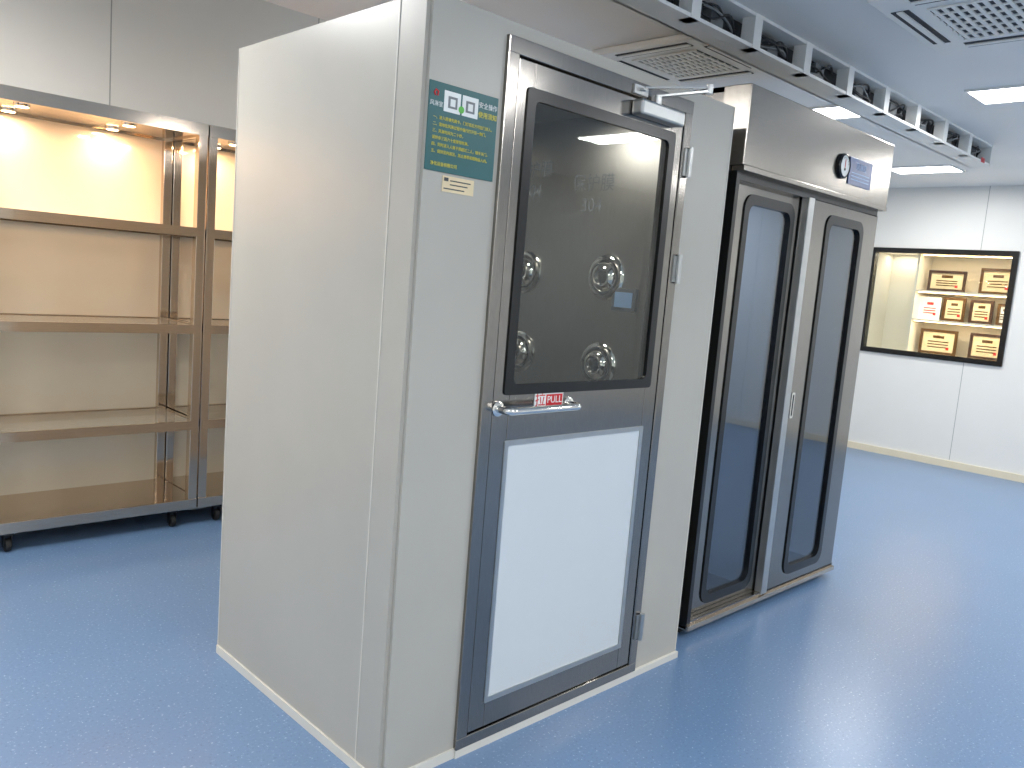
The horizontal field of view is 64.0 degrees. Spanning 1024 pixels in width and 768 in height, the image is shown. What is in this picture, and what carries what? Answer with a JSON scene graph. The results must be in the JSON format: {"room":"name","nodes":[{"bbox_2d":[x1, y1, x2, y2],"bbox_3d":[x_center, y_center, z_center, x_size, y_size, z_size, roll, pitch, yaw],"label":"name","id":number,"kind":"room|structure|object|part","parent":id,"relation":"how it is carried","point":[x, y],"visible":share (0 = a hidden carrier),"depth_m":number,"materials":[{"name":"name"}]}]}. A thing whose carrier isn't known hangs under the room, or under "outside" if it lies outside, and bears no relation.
{"room":"clean room","nodes":[
{"label":"clean room","id":0,"kind":"room"},
{"bbox_2d":[0,0,325,129],"bbox_3d":[-1.099,-0.866,5.372,10.822,3.020,0.100,-2,10,-44],"label":"wall","id":1,"kind":"structure","parent":0,"point":[179,59],"depth_m":4.30,"materials":[{"name":"paint"}]},
{"bbox_2d":[109,0,318,104],"bbox_3d":[-1.696,-0.831,4.721,5.956,3.020,0.002,-2,10,-44],"label":"trim","id":2,"kind":"structure","parent":1,"relation":"attached to","point":[111,0],"depth_m":4.19,"materials":[{"name":"grey metal"}]},
{"bbox_2d":[0,447,1023,767],"bbox_3d":[1.607,1.227,3.044,11.322,0.100,7.750,-2,10,-44],"label":"floor","id":3,"kind":"structure","parent":0,"point":[908,652],"depth_m":3.10,"materials":[{"name":"blue plastic"}]},
{"bbox_2d":[0,84,208,551],"bbox_3d":[-2.111,-0.294,4.040,0.980,2.062,0.484,-2,10,-44],"label":"shelf rack","id":4,"kind":"object","parent":3,"relation":"on","point":[86,229],"visible":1,"depth_m":4.17,"materials":[{"name":"metal"}]},
{"bbox_3d":[-2.271,-0.351,4.202,0.960,1.910,0.008,-2,10,-44],"label":"panel","id":5,"kind":"part","parent":4,"relation":"part of","materials":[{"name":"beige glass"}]},
{"bbox_3d":[-2.184,0.610,4.156,0.980,0.055,0.483,-2,10,-44],"label":"shelf","id":6,"kind":"part","parent":4,"relation":"part of","materials":[{"name":"metal"}]},
{"bbox_2d":[164,125,235,519],"bbox_3d":[-1.403,-0.324,4.730,0.983,2.062,0.484,-2,10,-44],"label":"shelf rack","id":7,"kind":"object","parent":3,"relation":"on","point":[221,140],"visible":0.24,"depth_m":4.57,"materials":[{"name":"metal"}]},
{"bbox_3d":[-1.476,0.579,4.845,0.983,0.055,0.483,-2,10,-44],"label":"shelf","id":8,"kind":"part","parent":7,"relation":"part of","materials":[{"name":"metal"}]},
{"bbox_2d":[216,0,735,767],"bbox_3d":[-0.077,-0.005,2.912,1.414,2.100,1.162,-2,10,-44],"label":"booth","id":9,"kind":"object","parent":3,"relation":"on","point":[475,258],"visible":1,"depth_m":2.47,"materials":[{"name":"grey metal"}]},
{"bbox_2d":[443,177,470,191],"bbox_3d":[-0.142,-0.517,2.131,0.090,0.029,0.001,-2,10,-44],"label":"print","id":10,"kind":"object","parent":9,"relation":"attached to","point":[450,184],"depth_m":2.13,"materials":[{"name":"beige paper"}]},
{"bbox_2d":[450,99,472,111],"bbox_3d":[-0.129,-0.714,2.100,0.075,0.018,0.001,-2,10,-44],"label":"art","id":11,"kind":"object","parent":9,"relation":"attached to","point":[456,105],"depth_m":2.10,"materials":[{"name":"white paper"}]},
{"bbox_2d":[530,184,540,195],"bbox_3d":[0.084,-0.785,3.320,0.001,0.049,0.098,-2,10,-44],"label":"print","id":12,"kind":"object","parent":9,"relation":"attached to","point":[535,189],"depth_m":3.31,"materials":[{"name":"grey"}]},
{"bbox_3d":[0.087,0.071,2.423,0.323,0.023,0.066,-2,10,-44],"label":"pull handle","id":13,"kind":"part","parent":9,"relation":"part of","materials":[{"name":"silver metal"}]},
{"bbox_2d":[530,160,552,176],"bbox_3d":[0.090,-0.867,3.311,0.001,0.064,0.205,-2,10,-44],"label":"print","id":14,"kind":"object","parent":9,"relation":"attached to","point":[539,168],"depth_m":3.28,"materials":[{"name":"grey"}]},
{"bbox_3d":[0.173,0.554,2.674,0.650,0.795,0.027,-2,10,-44],"label":"panel","id":15,"kind":"part","parent":9,"relation":"part of","materials":[{"name":"white plastic"}]},
{"bbox_3d":[0.209,0.068,2.616,0.778,1.948,0.038,-2,10,-44],"label":"door","id":16,"kind":"part","parent":9,"relation":"part of","materials":[{"name":"metal"}]},
{"bbox_2d":[581,198,601,210],"bbox_3d":[0.301,-0.679,3.101,0.001,0.049,0.098,-2,10,-44],"label":"print","id":17,"kind":"object","parent":9,"relation":"attached to","point":[587,204],"depth_m":3.10,"materials":[{"name":"grey"}]},
{"bbox_2d":[573,173,614,191],"bbox_3d":[0.307,-0.761,3.092,0.001,0.064,0.205,-2,10,-44],"label":"print","id":18,"kind":"object","parent":9,"relation":"attached to","point":[582,182],"depth_m":3.09,"materials":[{"name":"grey"}]},
{"bbox_3d":[0.546,-0.921,2.604,0.163,0.036,0.020,4,7,-3],"label":"closer arm","id":19,"kind":"part","parent":9,"relation":"part of","materials":[{"name":"metal"}]},
{"bbox_2d":[678,83,893,632],"bbox_3d":[0.980,-0.129,4.057,1.380,2.228,0.996,-2,10,-44],"label":"cabinet","id":20,"kind":"object","parent":3,"relation":"on","point":[807,188],"visible":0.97,"depth_m":3.77,"materials":[{"name":"silver metal"}]},
{"bbox_3d":[0.995,0.082,3.546,0.605,1.820,0.027,-2,10,-44],"label":"door frame","id":21,"kind":"part","parent":20,"relation":"part of","materials":[{"name":"metal"}]},
{"bbox_3d":[1.288,0.098,3.766,0.030,0.120,0.003,-2,10,-44],"label":"recess pull","id":22,"kind":"part","parent":20,"relation":"part of","materials":[{"name":"silver metal"}]},
{"bbox_3d":[1.488,0.067,3.978,0.745,1.820,0.028,-2,10,-44],"label":"door frame","id":23,"kind":"part","parent":20,"relation":"part of","materials":[{"name":"metal"}]},
{"bbox_2d":[851,172,868,184],"bbox_3d":[1.630,-0.963,3.837,0.195,0.035,0.001,-2,10,-44],"label":"print","id":24,"kind":"object","parent":20,"relation":"attached to","point":[857,178],"depth_m":3.84,"materials":[{"name":"blue"}]},
{"bbox_2d":[263,0,1023,187],"bbox_3d":[1.840,-1.650,2.678,11.322,0.520,7.750,-2,10,-44],"label":"ceiling","id":25,"kind":"structure","parent":0,"point":[853,32],"depth_m":3.89,"materials":[{"name":"paint"}]},
{"bbox_2d":[592,33,765,84],"bbox_3d":[0.878,-1.629,4.139,0.680,0.043,0.680,-2,10,-44],"label":"air conditioner","id":26,"kind":"object","parent":25,"relation":"attached to","point":[678,59],"depth_m":4.07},
{"bbox_2d":[808,105,859,118],"bbox_3d":[2.000,-1.666,5.021,0.324,0.012,0.324,-2,10,-44],"label":"rim","id":27,"kind":"object","parent":25,"relation":"attached to","point":[828,106],"visible":0.14,"depth_m":4.94,"materials":[{"name":"white plastic"}]},
{"bbox_2d":[813,107,857,118],"bbox_3d":[2.000,-1.668,5.021,0.300,0.008,0.300,-2,10,-44],"label":"diffuser","id":28,"kind":"object","parent":27,"relation":"attached to","point":[836,112],"visible":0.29,"depth_m":5.04,"materials":[{"name":"white plastic"}]},
{"bbox_2d":[891,164,964,173],"bbox_3d":[3.417,-1.776,6.788,0.324,0.012,0.524,-2,10,-44],"label":"rim","id":29,"kind":"object","parent":25,"relation":"attached to","point":[951,165],"visible":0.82,"depth_m":6.70,"materials":[{"name":"white plastic"}]},
{"bbox_2d":[891,166,960,173],"bbox_3d":[3.417,-1.778,6.788,0.300,0.008,0.500,-2,10,-44],"label":"diffuser","id":30,"kind":"object","parent":29,"relation":"attached to","point":[945,168],"visible":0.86,"depth_m":6.79,"materials":[{"name":"white plastic"}]},
{"bbox_2d":[867,0,1023,52],"bbox_3d":[1.883,-1.418,3.116,0.760,0.043,0.760,-2,10,-44],"label":"air conditioner","id":31,"kind":"object","parent":25,"relation":"attached to","point":[942,25],"depth_m":3.21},
{"bbox_2d":[964,84,1023,104],"bbox_3d":[2.616,-1.528,4.323,0.324,0.012,0.324,-2,10,-44],"label":"ceiling light","id":32,"kind":"object","parent":25,"relation":"attached to","point":[1018,85],"visible":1,"depth_m":4.28,"materials":[{"name":"white plastic"}]},
{"bbox_2d":[969,87,1023,102],"bbox_3d":[2.616,-1.530,4.323,0.300,0.008,0.300,-2,10,-44],"label":"diffuser","id":33,"kind":"object","parent":32,"relation":"attached to","point":[1010,94],"visible":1,"depth_m":4.35,"materials":[{"name":"white plastic"}]},
{"bbox_2d":[613,0,992,166],"bbox_3d":[1.800,-1.524,4.286,4.100,0.140,0.143,-2,10,-44],"label":"cable tray","id":34,"kind":"object","parent":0,"point":[729,27],"depth_m":3.86,"materials":[{"name":"white metal"}]},
{"bbox_2d":[848,185,1023,474],"bbox_3d":[5.392,-0.473,6.412,0.100,3.020,7.550,-2,10,-44],"label":"wall","id":35,"kind":"structure","parent":0,"point":[903,403],"depth_m":7.66,"materials":[{"name":"paint"}]},
{"bbox_2d":[847,441,1023,482],"bbox_3d":[5.239,0.992,6.551,0.015,0.065,7.530,-2,10,-44],"label":"baseboard","id":36,"kind":"structure","parent":35,"relation":"attached to","point":[905,455],"depth_m":7.76,"materials":[{"name":"beige plastic"}]},
{"bbox_2d":[860,247,1019,366],"bbox_3d":[4.162,-0.764,7.920,0.500,1.030,1.300,-2,10,-44],"label":"display cabinet","id":37,"kind":"object","parent":35,"relation":"attached to","point":[901,278],"visible":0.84,"depth_m":8.08,"materials":[{"name":"black"}]},
{"bbox_2d":[917,296,942,319],"bbox_3d":[4.129,-0.745,8.069,0.100,0.220,0.200,-2,10,-44],"label":"plaque","id":38,"kind":"object","parent":37,"relation":"in","point":[929,307],"visible":0.92,"depth_m":8.04,"materials":[{"name":"white paper"}]},
{"bbox_2d":[918,328,958,355],"bbox_3d":[4.187,-0.411,8.025,0.100,0.240,0.340,-2,10,-44],"label":"plaque","id":39,"kind":"object","parent":37,"relation":"in","point":[934,341],"visible":0.91,"depth_m":7.99,"materials":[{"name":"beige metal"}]},
{"bbox_2d":[927,270,967,291],"bbox_3d":[4.234,-0.995,7.951,0.100,0.200,0.340,-2,10,-44],"label":"plaque","id":40,"kind":"object","parent":37,"relation":"on","point":[938,280],"visible":0.87,"depth_m":7.92,"materials":[{"name":"beige paper"}]},
{"bbox_2d":[941,297,966,321],"bbox_3d":[4.282,-0.718,7.914,0.100,0.230,0.200,-2,10,-44],"label":"plaque","id":41,"kind":"object","parent":37,"relation":"in","point":[954,309],"visible":0.93,"depth_m":7.88,"materials":[{"name":"beige paper"}]},
{"bbox_2d":[968,300,994,324],"bbox_3d":[4.448,-0.678,7.745,0.100,0.220,0.200,-2,10,-44],"label":"plaque","id":42,"kind":"object","parent":37,"relation":"in","point":[981,311],"visible":1,"depth_m":7.71,"materials":[{"name":"beige paper"}]},
{"bbox_2d":[967,333,999,360],"bbox_3d":[4.485,-0.349,7.722,0.100,0.240,0.300,-2,10,-44],"label":"plaque","id":43,"kind":"object","parent":37,"relation":"in","point":[981,346],"visible":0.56,"depth_m":7.71,"materials":[{"name":"beige paper"}]},
{"bbox_2d":[978,268,1010,294],"bbox_3d":[4.541,-0.950,7.638,0.100,0.240,0.300,-2,10,-44],"label":"plaque","id":44,"kind":"object","parent":37,"relation":"on","point":[992,281],"visible":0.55,"depth_m":7.63,"materials":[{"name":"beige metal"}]},
{"bbox_2d":[995,304,1004,325],"bbox_3d":[4.586,-0.639,7.605,0.100,0.200,0.130,-2,10,-44],"label":"plaque","id":45,"kind":"object","parent":37,"relation":"in","point":[1000,311],"visible":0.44,"depth_m":7.60,"materials":[{"name":"beige paper"}]},
{"bbox_2d":[949,186,990,459],"bbox_3d":[5.461,-0.273,6.277,0.002,2.530,6.005,-2,10,-44],"label":"trim","id":46,"kind":"structure","parent":35,"relation":"attached to","point":[990,186],"depth_m":7.61,"materials":[{"name":"grey metal"}]}
]}

